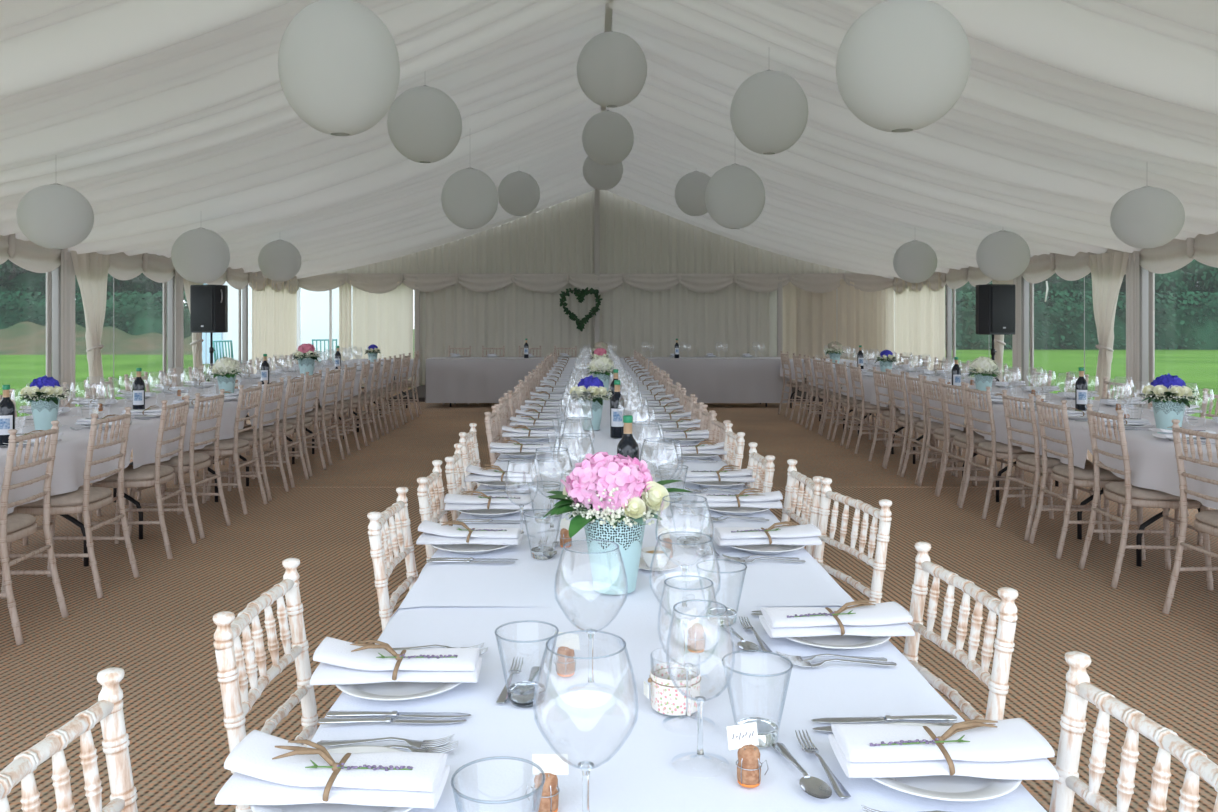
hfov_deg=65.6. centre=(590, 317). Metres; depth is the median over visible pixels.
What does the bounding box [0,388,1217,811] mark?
floor
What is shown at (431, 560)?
table knife
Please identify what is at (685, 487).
fork
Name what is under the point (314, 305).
tent
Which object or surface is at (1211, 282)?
tree
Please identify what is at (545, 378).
napkin
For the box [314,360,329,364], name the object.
napkin
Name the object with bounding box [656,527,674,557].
cork
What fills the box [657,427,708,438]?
napkin
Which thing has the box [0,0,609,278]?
ceiling
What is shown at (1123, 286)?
tree
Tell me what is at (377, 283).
valance
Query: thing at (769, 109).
paper lantern
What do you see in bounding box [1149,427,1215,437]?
napkin
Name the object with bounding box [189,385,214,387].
dinner plate
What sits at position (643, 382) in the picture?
napkin
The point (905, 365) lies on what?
napkin
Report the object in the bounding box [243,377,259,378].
dinner plate
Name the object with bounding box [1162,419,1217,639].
dining chair
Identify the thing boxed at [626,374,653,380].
napkin
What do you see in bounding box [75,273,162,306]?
tree
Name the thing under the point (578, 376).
tablecloth
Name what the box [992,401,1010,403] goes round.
dinner plate
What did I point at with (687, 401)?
dining chair
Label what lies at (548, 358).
dining chair
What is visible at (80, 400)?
napkin
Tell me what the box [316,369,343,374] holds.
napkin
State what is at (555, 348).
dining chair
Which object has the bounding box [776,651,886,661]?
fork
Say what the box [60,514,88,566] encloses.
trestle table
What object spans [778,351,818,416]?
dining chair
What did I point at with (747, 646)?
spoon
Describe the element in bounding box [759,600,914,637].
napkin
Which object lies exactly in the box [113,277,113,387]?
window
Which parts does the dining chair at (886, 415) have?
post, post, seat frame, leg, leg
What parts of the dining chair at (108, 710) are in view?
rail, rail, post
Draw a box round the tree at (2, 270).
[0,270,8,287]
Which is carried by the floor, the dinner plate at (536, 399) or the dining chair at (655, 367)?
the dining chair at (655, 367)
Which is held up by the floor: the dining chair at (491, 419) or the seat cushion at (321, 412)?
the dining chair at (491, 419)
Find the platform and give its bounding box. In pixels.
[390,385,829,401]
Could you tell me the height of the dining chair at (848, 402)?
0.911 m
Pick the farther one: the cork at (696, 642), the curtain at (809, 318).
the curtain at (809, 318)
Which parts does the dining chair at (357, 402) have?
leg, seat frame, post, post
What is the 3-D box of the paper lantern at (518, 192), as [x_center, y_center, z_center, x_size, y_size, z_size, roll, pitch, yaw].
[-1.013,-1.859,13.300,0.600,0.843,0.600,0,0,0]
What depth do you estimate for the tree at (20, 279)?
48.11 m
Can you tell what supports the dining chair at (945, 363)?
on the floor
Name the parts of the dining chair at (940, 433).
post, rail, rail, rail, rail, post, seat frame, leg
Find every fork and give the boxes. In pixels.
[317,734,453,747]
[381,643,483,649]
[384,741,458,752]
[479,647,487,654]
[496,657,522,703]
[538,536,546,545]
[662,442,694,444]
[669,458,714,460]
[672,459,717,461]
[682,502,697,515]
[685,487,739,490]
[688,488,741,492]
[699,536,719,556]
[700,514,764,518]
[704,516,768,520]
[722,554,798,559]
[727,556,805,562]
[739,617,771,652]
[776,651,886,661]
[784,657,896,667]
[795,730,850,798]
[861,805,949,811]
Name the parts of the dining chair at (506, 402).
post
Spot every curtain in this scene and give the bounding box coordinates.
[61,251,110,407]
[175,270,203,385]
[252,273,296,373]
[339,281,351,360]
[352,286,386,385]
[387,282,412,380]
[783,282,835,379]
[837,279,894,386]
[895,273,944,369]
[992,275,1020,387]
[1088,251,1139,406]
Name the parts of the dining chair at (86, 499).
leg, leg, seat frame, post, rail, rail, rail, rail, post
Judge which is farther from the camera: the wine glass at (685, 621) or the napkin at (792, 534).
the napkin at (792, 534)
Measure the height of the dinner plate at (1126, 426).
0.020 m
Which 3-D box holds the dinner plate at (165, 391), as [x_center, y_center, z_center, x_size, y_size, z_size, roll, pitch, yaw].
[-3.550,0.623,8.020,0.232,0.020,0.232,0,0,-41]
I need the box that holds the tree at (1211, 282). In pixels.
[1197,279,1217,291]
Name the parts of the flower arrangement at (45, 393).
pot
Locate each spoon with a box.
[528,666,541,680]
[552,541,558,554]
[671,505,690,514]
[694,545,710,555]
[721,624,758,651]
[772,742,831,798]
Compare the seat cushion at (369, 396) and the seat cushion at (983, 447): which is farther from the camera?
the seat cushion at (369, 396)
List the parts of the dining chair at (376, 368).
post, post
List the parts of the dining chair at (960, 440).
post, rail, rail, rail, rail, post, seat frame, leg, leg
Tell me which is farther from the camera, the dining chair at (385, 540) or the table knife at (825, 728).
the dining chair at (385, 540)
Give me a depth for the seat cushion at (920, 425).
7.87 m
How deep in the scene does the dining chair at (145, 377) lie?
7.93 m
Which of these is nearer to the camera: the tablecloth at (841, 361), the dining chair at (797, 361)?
the dining chair at (797, 361)
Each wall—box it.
[46,271,240,376]
[331,190,855,386]
[953,271,1154,399]
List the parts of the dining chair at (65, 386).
post, leg, leg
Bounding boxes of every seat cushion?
[7,513,35,533]
[19,487,111,506]
[101,465,173,480]
[145,452,209,465]
[196,439,248,450]
[230,430,271,440]
[243,423,293,431]
[274,416,311,424]
[300,409,331,416]
[313,403,347,409]
[337,398,362,404]
[353,394,373,399]
[830,394,852,399]
[843,398,869,403]
[858,403,897,409]
[882,410,909,417]
[898,416,922,423]
[916,421,964,429]
[934,428,977,436]
[954,434,990,443]
[978,441,1034,453]
[1017,454,1092,467]
[1052,465,1124,480]
[1105,482,1194,500]
[1195,510,1217,527]
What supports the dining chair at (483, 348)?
on the floor
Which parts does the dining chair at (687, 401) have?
post, post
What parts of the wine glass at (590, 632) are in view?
stem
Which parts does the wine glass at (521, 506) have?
stem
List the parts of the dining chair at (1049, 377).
post, rail, post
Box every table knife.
[318,717,466,723]
[326,711,470,717]
[426,559,513,562]
[430,557,517,560]
[456,519,527,521]
[460,520,527,523]
[475,490,534,492]
[476,489,534,490]
[497,459,544,460]
[499,458,547,459]
[511,441,554,442]
[811,715,957,722]
[812,722,954,731]
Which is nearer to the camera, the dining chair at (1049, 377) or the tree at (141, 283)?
the dining chair at (1049, 377)
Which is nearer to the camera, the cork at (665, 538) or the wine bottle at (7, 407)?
the cork at (665, 538)
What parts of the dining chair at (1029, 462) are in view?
post, rail, rail, rail, rail, post, seat frame, leg, leg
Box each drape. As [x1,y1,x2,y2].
[183,278,202,380]
[992,279,1012,381]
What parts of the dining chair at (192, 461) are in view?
leg, leg, seat frame, post, rail, rail, rail, rail, post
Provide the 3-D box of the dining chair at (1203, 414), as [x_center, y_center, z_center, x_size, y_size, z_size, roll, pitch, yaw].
[3.925,0.927,6.160,0.497,0.911,0.424,0,0,0]
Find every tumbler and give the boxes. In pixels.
[451,756,545,811]
[495,620,558,707]
[523,511,561,559]
[527,481,560,522]
[537,458,564,491]
[649,447,675,477]
[658,464,687,501]
[669,500,707,547]
[696,559,746,624]
[721,651,792,747]
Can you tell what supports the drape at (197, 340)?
hanging from the curtain at (197, 340)
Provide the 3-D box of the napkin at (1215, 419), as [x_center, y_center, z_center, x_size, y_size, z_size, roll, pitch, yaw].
[3.807,0.588,5.533,0.279,0.054,0.134,0,0,1]
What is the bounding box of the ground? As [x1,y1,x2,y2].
[0,329,1217,418]
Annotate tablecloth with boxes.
[0,425,140,513]
[15,398,249,468]
[126,382,315,429]
[238,372,362,407]
[295,364,395,391]
[307,600,1046,811]
[330,359,419,382]
[387,473,854,623]
[425,357,791,402]
[491,425,731,473]
[536,399,685,425]
[541,384,636,399]
[571,373,646,383]
[574,366,621,373]
[577,360,618,365]
[780,359,866,381]
[804,364,920,392]
[839,372,969,406]
[894,383,1070,430]
[961,399,1217,468]
[1082,424,1217,508]
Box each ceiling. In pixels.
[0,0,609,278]
[603,0,1217,278]
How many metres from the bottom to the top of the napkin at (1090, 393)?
0.061 m
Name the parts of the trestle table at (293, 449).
table leg, table leg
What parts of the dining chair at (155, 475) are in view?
leg, leg, seat frame, post, rail, rail, rail, rail, post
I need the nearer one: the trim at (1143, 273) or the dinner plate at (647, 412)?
the dinner plate at (647, 412)
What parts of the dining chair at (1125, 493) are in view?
post, rail, rail, rail, rail, post, seat frame, leg, leg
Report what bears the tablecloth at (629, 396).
on the trestle table
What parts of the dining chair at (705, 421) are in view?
post, rail, post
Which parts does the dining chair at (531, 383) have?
post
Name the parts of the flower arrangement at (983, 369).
pot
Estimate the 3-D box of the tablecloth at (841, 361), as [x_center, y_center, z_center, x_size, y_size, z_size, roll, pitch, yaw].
[3.427,0.755,13.790,1.175,0.246,1.960,0,0,0]
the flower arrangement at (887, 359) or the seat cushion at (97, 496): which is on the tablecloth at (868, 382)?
the flower arrangement at (887, 359)
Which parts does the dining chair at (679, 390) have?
post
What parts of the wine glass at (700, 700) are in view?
stem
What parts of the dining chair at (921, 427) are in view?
post, rail, post, seat frame, leg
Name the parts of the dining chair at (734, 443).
post, rail, post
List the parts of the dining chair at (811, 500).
post, rail, rail, post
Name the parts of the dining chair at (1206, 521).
post, rail, rail, rail, rail, seat frame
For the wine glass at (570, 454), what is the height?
0.223 m
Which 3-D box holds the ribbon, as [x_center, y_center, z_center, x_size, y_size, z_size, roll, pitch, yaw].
[5.880,-0.345,12.200,0.049,0.273,0.005,0,0,0]
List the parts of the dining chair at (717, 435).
post, rail, post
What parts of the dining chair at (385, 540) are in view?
post, rail, rail, rail, post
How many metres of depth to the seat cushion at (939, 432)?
7.47 m
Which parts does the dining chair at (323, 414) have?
leg, seat frame, post, post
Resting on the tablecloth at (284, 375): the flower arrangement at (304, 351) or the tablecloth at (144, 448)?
the flower arrangement at (304, 351)
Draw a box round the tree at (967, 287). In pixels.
[945,281,991,311]
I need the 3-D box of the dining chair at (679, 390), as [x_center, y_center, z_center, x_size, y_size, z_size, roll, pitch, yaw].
[0.433,0.927,6.589,0.497,0.911,0.424,0,0,1]
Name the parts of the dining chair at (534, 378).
post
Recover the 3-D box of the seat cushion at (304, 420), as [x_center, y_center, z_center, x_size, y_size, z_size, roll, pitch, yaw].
[-2.695,0.907,8.400,0.382,0.048,0.399,0,0,3]
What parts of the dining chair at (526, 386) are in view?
post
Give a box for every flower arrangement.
[16,375,76,429]
[209,357,243,393]
[292,343,320,374]
[365,344,380,361]
[542,452,692,594]
[566,375,613,429]
[586,355,615,390]
[589,348,611,359]
[590,342,610,353]
[824,341,844,363]
[875,349,897,371]
[967,356,1000,390]
[1138,373,1205,433]
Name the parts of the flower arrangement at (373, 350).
pot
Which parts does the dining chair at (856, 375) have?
post, post, seat frame, leg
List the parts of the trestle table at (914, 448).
table leg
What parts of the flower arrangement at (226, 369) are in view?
pot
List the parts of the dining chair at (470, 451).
post, rail, post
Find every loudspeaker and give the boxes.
[190,285,227,332]
[976,284,1014,334]
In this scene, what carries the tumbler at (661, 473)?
on the tablecloth at (528, 581)
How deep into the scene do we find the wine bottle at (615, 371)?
6.09 m
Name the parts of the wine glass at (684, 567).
stem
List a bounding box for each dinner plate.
[3,441,39,445]
[78,404,109,406]
[81,424,115,428]
[131,415,160,418]
[160,390,182,392]
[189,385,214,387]
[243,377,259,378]
[250,745,412,811]
[336,649,460,700]
[432,544,509,553]
[457,509,523,516]
[476,481,532,487]
[500,452,543,457]
[510,436,549,440]
[516,426,554,428]
[529,418,557,419]
[536,399,562,400]
[545,391,563,393]
[647,412,679,412]
[652,419,684,421]
[657,428,695,430]
[665,438,705,442]
[672,453,719,458]
[689,481,745,487]
[704,507,769,514]
[730,544,805,553]
[785,635,890,648]
[871,722,1021,800]
[923,373,940,374]
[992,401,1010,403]
[994,385,1020,387]
[1029,390,1051,392]
[1068,416,1099,419]
[1105,424,1143,428]
[1107,404,1138,406]
[1166,437,1210,442]
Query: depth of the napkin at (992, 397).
6.96 m
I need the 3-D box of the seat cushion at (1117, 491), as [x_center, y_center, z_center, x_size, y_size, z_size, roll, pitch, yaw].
[2.965,0.911,5.010,0.382,0.048,0.399,0,0,4]
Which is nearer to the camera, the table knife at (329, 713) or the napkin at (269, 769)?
the napkin at (269, 769)
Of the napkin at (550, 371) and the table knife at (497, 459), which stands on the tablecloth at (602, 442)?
the table knife at (497, 459)
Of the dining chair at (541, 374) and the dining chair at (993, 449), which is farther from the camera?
the dining chair at (541, 374)
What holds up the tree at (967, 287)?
on the ground
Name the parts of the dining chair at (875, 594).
post, rail, rail, rail, post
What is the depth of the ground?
26.92 m
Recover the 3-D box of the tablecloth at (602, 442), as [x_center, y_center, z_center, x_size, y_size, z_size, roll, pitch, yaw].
[0.087,0.755,4.740,1.186,0.241,1.800,0,0,0]
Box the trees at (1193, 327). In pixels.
[945,289,1217,349]
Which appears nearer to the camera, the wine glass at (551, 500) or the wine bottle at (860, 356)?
the wine glass at (551, 500)
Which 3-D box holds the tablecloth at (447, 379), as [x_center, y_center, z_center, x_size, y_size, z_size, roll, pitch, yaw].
[0.270,0.966,14.880,5.640,0.672,0.874,0,0,0]
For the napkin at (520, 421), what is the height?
0.058 m
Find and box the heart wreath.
[559,287,601,331]
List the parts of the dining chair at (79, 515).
post, leg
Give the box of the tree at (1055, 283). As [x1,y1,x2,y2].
[1021,272,1125,310]
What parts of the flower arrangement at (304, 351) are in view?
pot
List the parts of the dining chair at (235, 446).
leg, leg, seat frame, post, rail, rail, rail, rail, post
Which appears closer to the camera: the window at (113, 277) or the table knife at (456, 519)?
the table knife at (456, 519)
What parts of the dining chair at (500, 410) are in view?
post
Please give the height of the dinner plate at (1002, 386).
0.020 m
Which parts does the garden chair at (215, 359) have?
backrest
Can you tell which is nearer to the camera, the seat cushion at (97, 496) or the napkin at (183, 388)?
the seat cushion at (97, 496)
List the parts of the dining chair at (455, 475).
post, rail, post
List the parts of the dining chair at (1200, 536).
leg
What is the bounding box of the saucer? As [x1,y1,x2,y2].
[639,558,680,570]
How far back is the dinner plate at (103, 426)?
5.41 m
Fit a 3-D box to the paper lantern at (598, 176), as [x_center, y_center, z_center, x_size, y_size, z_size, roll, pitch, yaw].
[0.178,-2.278,14.000,0.600,0.764,0.600,0,0,0]
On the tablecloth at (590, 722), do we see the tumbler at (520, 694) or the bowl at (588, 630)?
the tumbler at (520, 694)
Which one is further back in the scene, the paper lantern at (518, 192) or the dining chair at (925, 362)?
the paper lantern at (518, 192)
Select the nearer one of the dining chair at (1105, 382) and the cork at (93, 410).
the cork at (93, 410)
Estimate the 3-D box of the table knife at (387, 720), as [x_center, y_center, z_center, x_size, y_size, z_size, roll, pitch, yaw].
[-0.310,0.628,1.477,0.230,0.009,0.021,0,0,-2]
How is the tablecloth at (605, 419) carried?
on the trestle table
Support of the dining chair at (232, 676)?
on the floor
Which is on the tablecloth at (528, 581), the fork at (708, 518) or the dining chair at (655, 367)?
the fork at (708, 518)
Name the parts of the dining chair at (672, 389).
post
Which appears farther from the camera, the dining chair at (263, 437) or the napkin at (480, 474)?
the dining chair at (263, 437)
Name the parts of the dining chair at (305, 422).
leg, seat frame, post, rail, post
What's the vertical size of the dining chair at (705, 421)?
0.911 m
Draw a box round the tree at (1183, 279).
[1118,259,1217,310]
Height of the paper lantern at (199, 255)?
0.958 m
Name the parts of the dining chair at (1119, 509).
leg, leg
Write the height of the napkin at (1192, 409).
0.058 m
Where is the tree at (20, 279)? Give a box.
[0,259,45,308]
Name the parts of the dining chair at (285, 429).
leg, leg, seat frame, post, rail, post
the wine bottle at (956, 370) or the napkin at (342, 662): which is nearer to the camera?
the napkin at (342, 662)
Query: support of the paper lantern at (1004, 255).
hanging from the ceiling at (1065, 109)
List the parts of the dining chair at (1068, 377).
post, post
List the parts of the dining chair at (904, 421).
post, rail, post, seat frame, leg, leg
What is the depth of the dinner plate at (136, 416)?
5.94 m
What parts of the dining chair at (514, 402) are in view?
post, post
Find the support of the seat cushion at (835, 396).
on the dining chair at (828, 368)
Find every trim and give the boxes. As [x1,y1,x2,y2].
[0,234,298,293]
[52,265,60,405]
[167,276,174,385]
[242,284,247,372]
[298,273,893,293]
[415,276,419,386]
[595,189,599,343]
[601,0,615,110]
[777,276,781,356]
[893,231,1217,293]
[946,284,951,373]
[1022,276,1028,385]
[1139,264,1147,407]
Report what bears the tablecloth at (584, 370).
on the trestle table
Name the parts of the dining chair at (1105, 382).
leg, post, rail, post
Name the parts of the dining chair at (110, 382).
post, rail, post, leg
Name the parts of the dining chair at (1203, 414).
leg, post, rail, rail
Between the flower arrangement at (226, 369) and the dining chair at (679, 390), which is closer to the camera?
the dining chair at (679, 390)
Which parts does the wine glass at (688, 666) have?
stem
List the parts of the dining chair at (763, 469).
post, rail, post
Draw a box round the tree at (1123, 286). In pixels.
[1119,275,1203,299]
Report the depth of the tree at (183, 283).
53.82 m
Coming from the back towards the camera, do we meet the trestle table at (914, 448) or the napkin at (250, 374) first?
the napkin at (250, 374)
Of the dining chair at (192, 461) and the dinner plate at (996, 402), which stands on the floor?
the dining chair at (192, 461)
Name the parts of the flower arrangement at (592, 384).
pot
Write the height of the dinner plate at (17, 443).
0.020 m
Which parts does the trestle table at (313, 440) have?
table leg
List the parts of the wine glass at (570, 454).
stem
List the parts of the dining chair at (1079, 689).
post, rail, rail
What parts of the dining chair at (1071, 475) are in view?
post, rail, rail, rail, rail, post, seat frame, leg, leg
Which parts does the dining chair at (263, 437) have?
leg, leg, seat frame, post, rail, rail, rail, rail, post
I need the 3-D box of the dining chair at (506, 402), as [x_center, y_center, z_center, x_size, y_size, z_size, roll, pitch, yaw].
[-0.335,0.927,5.799,0.497,0.911,0.424,0,0,-2]
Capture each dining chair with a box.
[0,389,82,522]
[0,421,68,644]
[0,667,137,811]
[1,407,139,598]
[22,536,27,545]
[33,382,127,515]
[83,395,196,560]
[84,377,166,499]
[124,372,197,484]
[128,389,230,538]
[159,368,224,466]
[177,382,267,514]
[188,365,248,456]
[206,377,288,500]
[213,558,317,811]
[233,373,308,487]
[237,359,289,444]
[256,357,306,436]
[256,370,326,476]
[274,355,320,429]
[281,366,344,464]
[290,354,333,421]
[302,363,359,454]
[321,360,373,446]
[335,358,383,439]
[347,356,394,433]
[359,354,404,427]
[367,487,417,631]
[370,353,413,422]
[384,351,421,416]
[417,460,447,559]
[443,346,470,403]
[445,443,467,519]
[459,423,480,495]
[477,346,504,403]
[484,405,500,466]
[495,399,508,442]
[500,393,511,439]
[508,387,520,427]
[517,381,525,414]
[518,377,530,399]
[519,346,540,356]
[524,373,535,400]
[528,369,537,399]
[535,367,540,393]
[536,364,543,386]
[538,362,545,386]
[541,359,547,376]
[546,356,551,372]
[553,351,556,363]
[554,346,576,356]
[644,359,648,371]
[649,363,653,378]
[653,366,658,379]
[655,368,663,384]
[662,371,669,391]
[664,376,669,394]
[668,379,679,402]
[676,384,684,404]
[680,390,694,415]
[691,397,703,430]
[700,404,715,440]
[708,413,730,458]
[722,423,744,469]
[744,442,774,493]
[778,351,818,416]
[781,459,823,556]
[790,353,833,422]
[800,354,844,428]
[809,356,857,433]
[813,478,891,603]
[820,358,870,439]
[831,360,886,445]
[846,363,902,453]
[868,367,933,466]
[879,353,911,424]
[883,369,953,475]
[885,355,927,423]
[898,357,947,432]
[900,372,973,484]
[902,542,1017,720]
[917,361,969,442]
[917,376,991,494]
[936,379,1020,505]
[958,383,1053,518]
[959,365,1020,455]
[985,368,1051,469]
[995,390,1103,540]
[1014,372,1088,482]
[1029,395,1145,559]
[1049,651,1217,811]
[1050,377,1131,498]
[1078,404,1213,589]
[1089,383,1188,515]
[1142,388,1217,536]
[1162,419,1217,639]
[1197,508,1210,544]
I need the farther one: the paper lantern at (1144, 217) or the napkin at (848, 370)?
the napkin at (848, 370)
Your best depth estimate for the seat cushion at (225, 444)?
6.70 m
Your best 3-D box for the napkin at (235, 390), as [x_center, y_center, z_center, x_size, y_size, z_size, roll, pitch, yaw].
[-2.814,0.588,7.754,0.279,0.054,0.134,0,0,-4]
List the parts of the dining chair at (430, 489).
post, rail, rail, post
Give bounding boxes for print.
[0,418,9,428]
[134,393,141,400]
[261,372,266,377]
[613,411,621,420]
[955,376,959,382]
[1078,392,1085,399]
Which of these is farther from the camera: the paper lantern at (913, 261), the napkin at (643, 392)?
the paper lantern at (913, 261)
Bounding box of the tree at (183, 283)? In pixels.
[183,283,188,309]
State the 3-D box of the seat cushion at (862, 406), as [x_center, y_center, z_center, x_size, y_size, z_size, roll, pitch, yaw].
[2.965,0.907,9.760,0.382,0.048,0.399,0,0,2]
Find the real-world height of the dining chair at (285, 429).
0.911 m
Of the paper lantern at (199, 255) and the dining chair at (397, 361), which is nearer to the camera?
the paper lantern at (199, 255)
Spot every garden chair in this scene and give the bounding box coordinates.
[213,340,248,373]
[312,339,336,362]
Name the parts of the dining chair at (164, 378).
post, post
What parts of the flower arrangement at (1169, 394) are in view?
pot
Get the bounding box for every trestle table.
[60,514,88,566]
[113,462,217,538]
[213,416,294,485]
[294,387,380,431]
[306,399,343,453]
[383,376,407,410]
[790,378,841,411]
[819,387,876,429]
[858,413,904,453]
[913,435,1058,486]
[996,461,1199,539]
[1136,508,1169,566]
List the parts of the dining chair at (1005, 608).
post, rail, rail, rail, post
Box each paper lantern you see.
[16,183,93,248]
[171,227,229,282]
[258,239,301,281]
[278,0,399,135]
[387,85,461,162]
[441,167,498,228]
[498,171,539,215]
[577,31,646,107]
[582,110,633,165]
[583,156,622,189]
[675,171,710,215]
[705,163,765,228]
[730,70,807,154]
[836,0,970,132]
[893,240,936,282]
[976,230,1029,280]
[1110,186,1184,248]
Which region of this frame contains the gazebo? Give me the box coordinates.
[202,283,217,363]
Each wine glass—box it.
[505,459,536,536]
[531,447,571,533]
[533,630,638,811]
[554,539,627,689]
[560,420,582,476]
[562,417,594,462]
[566,400,592,453]
[640,424,664,473]
[649,531,720,675]
[655,494,713,612]
[658,575,719,723]
[666,600,734,762]
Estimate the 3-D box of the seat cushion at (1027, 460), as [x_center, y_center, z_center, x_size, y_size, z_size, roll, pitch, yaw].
[2.965,0.911,6.060,0.382,0.048,0.399,0,0,-3]
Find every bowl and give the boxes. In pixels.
[554,539,627,632]
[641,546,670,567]
[649,531,720,620]
[655,494,713,566]
[658,575,719,666]
[666,600,734,700]
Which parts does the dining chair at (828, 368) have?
post, post, leg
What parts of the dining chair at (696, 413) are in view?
post, post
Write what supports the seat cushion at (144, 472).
on the dining chair at (155, 475)
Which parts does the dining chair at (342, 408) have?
seat frame, post, post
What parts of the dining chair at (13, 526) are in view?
post, seat frame, rail, rail, rail, rail, post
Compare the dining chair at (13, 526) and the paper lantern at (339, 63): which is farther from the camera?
the paper lantern at (339, 63)
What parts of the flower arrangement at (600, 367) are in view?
pot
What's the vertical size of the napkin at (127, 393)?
0.061 m
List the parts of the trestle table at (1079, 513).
table leg, table leg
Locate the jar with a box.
[644,646,700,716]
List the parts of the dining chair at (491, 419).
post, post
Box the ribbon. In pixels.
[1045,281,1047,301]
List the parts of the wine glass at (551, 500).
stem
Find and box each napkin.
[16,430,62,441]
[18,405,69,412]
[71,395,116,403]
[75,414,134,424]
[115,389,156,396]
[121,405,171,414]
[152,383,189,390]
[172,396,216,404]
[184,379,217,384]
[202,391,243,398]
[211,376,243,380]
[215,730,449,808]
[234,386,263,392]
[236,372,260,376]
[251,381,286,387]
[256,369,284,372]
[275,365,298,369]
[276,377,305,382]
[297,373,325,378]
[310,637,481,684]
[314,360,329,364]
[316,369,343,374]
[321,359,342,362]
[416,520,522,544]
[444,490,531,510]
[465,464,541,481]
[490,440,551,452]
[502,425,555,436]
[510,416,559,425]
[516,408,560,418]
[520,403,562,411]
[525,398,564,405]
[530,391,566,398]
[536,385,568,391]
[540,379,570,385]
[543,376,571,380]
[546,372,573,376]
[549,368,574,373]
[551,366,574,370]
[553,364,575,367]
[555,361,576,364]
[557,359,577,362]
[559,357,577,360]
[615,357,633,360]
[616,358,635,362]
[617,361,638,364]
[619,364,641,367]
[620,366,643,370]
[622,368,647,373]
[624,371,649,376]
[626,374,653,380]
[628,378,658,384]
[630,383,663,389]
[633,387,665,394]
[637,392,673,399]
[639,397,679,405]
[642,403,684,411]
[647,409,691,419]
[651,417,700,427]
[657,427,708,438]
[666,440,727,453]
[680,465,755,481]
[695,488,782,508]
[713,521,821,545]
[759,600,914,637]
[828,718,1058,779]
[846,369,872,371]
[861,369,883,374]
[864,358,878,362]
[892,363,909,367]
[902,365,927,369]
[920,368,947,372]
[940,373,970,376]
[960,389,1000,396]
[964,377,995,380]
[981,393,1023,400]
[992,379,1025,384]
[1010,400,1054,406]
[1021,384,1059,390]
[1052,407,1104,416]
[1057,391,1098,396]
[1096,417,1150,424]
[1099,396,1145,403]
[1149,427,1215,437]
[1150,405,1201,412]
[1211,417,1217,422]
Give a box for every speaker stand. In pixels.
[205,333,249,419]
[991,335,998,380]
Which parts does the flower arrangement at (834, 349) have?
pot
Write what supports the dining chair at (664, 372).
on the floor
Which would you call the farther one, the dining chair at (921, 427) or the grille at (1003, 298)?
the grille at (1003, 298)
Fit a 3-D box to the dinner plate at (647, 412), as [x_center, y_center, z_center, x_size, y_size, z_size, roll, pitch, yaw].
[0.475,0.623,6.200,0.232,0.020,0.232,0,0,30]
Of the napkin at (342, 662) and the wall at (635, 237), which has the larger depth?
the wall at (635, 237)
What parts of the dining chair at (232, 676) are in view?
post, rail, rail, rail, post, rail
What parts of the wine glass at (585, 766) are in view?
stem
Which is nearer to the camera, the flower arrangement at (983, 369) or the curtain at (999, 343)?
the flower arrangement at (983, 369)
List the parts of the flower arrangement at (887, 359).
pot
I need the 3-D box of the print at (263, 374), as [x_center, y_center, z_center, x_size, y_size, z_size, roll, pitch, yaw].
[-3.000,0.519,8.666,0.047,0.052,0.008,0,0,0]
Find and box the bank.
[0,322,192,354]
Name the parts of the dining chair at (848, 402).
post, post, seat frame, leg, leg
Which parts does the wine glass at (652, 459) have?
stem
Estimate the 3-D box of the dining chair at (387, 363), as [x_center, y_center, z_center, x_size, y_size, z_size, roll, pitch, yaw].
[-2.655,0.923,11.421,0.497,0.911,0.424,0,0,-2]
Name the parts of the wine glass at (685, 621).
stem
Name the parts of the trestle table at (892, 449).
table leg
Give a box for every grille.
[191,287,212,329]
[992,287,1014,331]
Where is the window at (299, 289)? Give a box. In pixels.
[297,287,331,361]
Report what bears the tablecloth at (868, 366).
on the trestle table at (851, 410)
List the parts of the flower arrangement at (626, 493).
pot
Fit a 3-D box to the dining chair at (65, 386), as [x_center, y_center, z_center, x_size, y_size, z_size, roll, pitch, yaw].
[-3.665,0.927,6.779,0.497,0.911,0.424,0,0,-1]
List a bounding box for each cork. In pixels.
[92,409,98,417]
[98,399,104,410]
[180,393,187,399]
[525,754,567,811]
[553,631,579,676]
[559,518,571,547]
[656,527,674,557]
[684,607,705,652]
[726,722,768,787]
[1030,386,1035,395]
[1115,399,1121,410]
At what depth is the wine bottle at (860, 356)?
11.38 m
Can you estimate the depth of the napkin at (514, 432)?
4.88 m
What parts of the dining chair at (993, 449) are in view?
post, rail, rail, rail, rail, post, seat frame, leg, leg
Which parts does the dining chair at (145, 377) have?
post, rail, post, leg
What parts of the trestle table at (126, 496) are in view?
table leg, table leg, table leg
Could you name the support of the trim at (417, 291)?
attached to the wall at (635, 237)
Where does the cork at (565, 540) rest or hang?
on the tablecloth at (528, 581)
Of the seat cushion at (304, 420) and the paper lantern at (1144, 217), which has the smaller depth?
the paper lantern at (1144, 217)
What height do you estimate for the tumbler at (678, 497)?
0.117 m
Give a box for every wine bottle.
[0,385,14,446]
[133,368,144,408]
[261,354,268,383]
[335,346,340,368]
[524,339,528,357]
[610,369,621,400]
[610,380,623,437]
[617,415,638,459]
[674,339,678,357]
[857,345,863,368]
[952,357,960,385]
[1075,367,1087,410]
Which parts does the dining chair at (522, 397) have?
post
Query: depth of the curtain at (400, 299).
18.64 m
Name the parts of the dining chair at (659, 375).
post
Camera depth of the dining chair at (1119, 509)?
6.59 m

